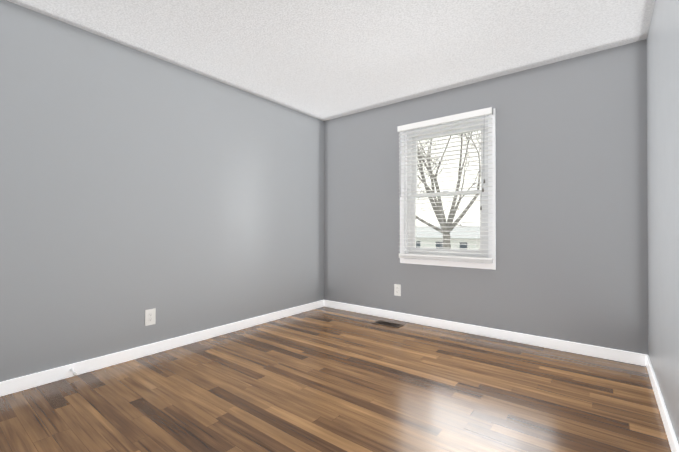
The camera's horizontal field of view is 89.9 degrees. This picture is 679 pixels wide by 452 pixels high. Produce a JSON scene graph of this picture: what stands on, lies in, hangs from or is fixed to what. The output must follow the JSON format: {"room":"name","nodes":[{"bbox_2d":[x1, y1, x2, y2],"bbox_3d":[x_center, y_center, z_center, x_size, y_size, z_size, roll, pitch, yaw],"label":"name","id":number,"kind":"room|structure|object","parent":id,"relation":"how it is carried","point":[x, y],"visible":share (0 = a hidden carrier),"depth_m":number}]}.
{"room":"empty bedroom","nodes":[
{"label":"empty bedroom","id":0,"kind":"room"},
{"bbox_2d":[0,0,323,381],"bbox_3d":[-1.464,-0.173,2.994,0.150,2.440,4.200,0,0,38],"label":"wall","id":1,"kind":"structure","parent":0,"point":[135,184],"depth_m":2.67},
{"bbox_2d":[145,308,155,325],"bbox_3d":[-1.537,0.741,2.766,0.008,0.128,0.079,0,0,38],"label":"outlet","id":2,"kind":"object","parent":1,"relation":"attached to","point":[150,316],"visible":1,"depth_m":2.77},
{"bbox_2d":[0,300,323,396],"bbox_3d":[-1.400,1.002,2.937,0.013,0.088,3.900,0,0,38],"label":"baseboard","id":3,"kind":"structure","parent":1,"relation":"attached to","point":[14,385],"depth_m":2.66},
{"bbox_2d":[69,368,76,375],"bbox_3d":[-1.815,0.996,2.322,0.089,0.032,0.025,0,0,38],"label":"door stop","id":4,"kind":"object","parent":3,"relation":"attached to","point":[73,371],"visible":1,"depth_m":2.32},
{"bbox_2d":[7,0,654,120],"bbox_3d":[-0.155,-1.459,1.980,3.470,0.120,4.200,0,0,38],"label":"ceiling","id":5,"kind":"structure","parent":0,"point":[324,60],"depth_m":2.53},
{"bbox_2d":[0,307,671,451],"bbox_3d":[-0.155,1.101,1.965,3.470,0.120,4.200,0,0,38],"label":"floor","id":6,"kind":"structure","parent":0,"point":[324,379],"depth_m":2.05},
{"bbox_2d":[373,320,402,327],"bbox_3d":[0.518,1.047,3.641,0.305,0.008,0.142,0,0,38],"label":"floor vent","id":7,"kind":"object","parent":6,"relation":"in","point":[389,324],"visible":1,"depth_m":3.62},
{"bbox_2d":[324,39,647,354],"bbox_3d":[1.091,-0.170,3.569,3.170,2.440,0.150,0,0,38],"label":"wall","id":8,"kind":"structure","parent":0,"point":[571,211],"depth_m":2.98},
{"bbox_2d":[394,284,400,295],"bbox_3d":[0.649,0.717,3.809,0.079,0.128,0.008,0,0,38],"label":"outlet","id":9,"kind":"object","parent":8,"relation":"attached to","point":[397,289],"visible":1,"depth_m":3.81},
{"bbox_2d":[400,108,495,269],"bbox_3d":[1.111,-0.345,3.543,0.995,1.510,0.157,0,0,38],"label":"window","id":10,"kind":"structure","parent":8,"relation":"in","point":[404,228],"depth_m":3.47},
{"bbox_2d":[397,107,492,262],"bbox_3d":[1.036,-0.374,3.455,0.973,1.445,0.072,0,0,38],"label":"window blind","id":11,"kind":"object","parent":10,"relation":"attached to","point":[479,113],"visible":0.92,"depth_m":3.41},
{"bbox_2d":[324,300,645,365],"bbox_3d":[1.040,1.006,3.498,3.144,0.088,0.013,0,0,38],"label":"baseboard","id":12,"kind":"structure","parent":8,"relation":"attached to","point":[600,352],"depth_m":3.11},
{"bbox_2d":[647,0,678,443],"bbox_3d":[1.154,-0.185,0.952,0.150,2.440,4.200,0,0,38],"label":"wall","id":13,"kind":"structure","parent":0,"point":[663,168],"depth_m":1.82},
{"bbox_2d":[646,355,678,451],"bbox_3d":[1.089,0.991,0.995,0.013,0.088,3.900,0,0,38],"label":"baseboard","id":14,"kind":"structure","parent":13,"relation":"attached to","point":[672,438],"depth_m":1.80},
{"label":"outside","id":15,"kind":"structure","parent":0,"visible":0},
{"bbox_3d":[35.811,4.334,50.621,120.000,0.200,115.100,0,0,38],"label":"ground","id":16,"kind":"structure","parent":15,"visible":0},
{"bbox_2d":[416,226,479,249],"bbox_3d":[13.804,2.111,46.813,12.800,4.200,8.800,0,0,38],"label":"house","id":17,"kind":"structure","parent":16,"relation":"on","point":[425,238],"depth_m":43.03},
{"bbox_2d":[416,131,480,248],"bbox_3d":[4.073,-3.247,13.636,11.722,14.515,12.039,0,0,38],"label":"tree","id":18,"kind":"object","parent":16,"relation":"on","point":[444,226],"depth_m":13.56}
]}

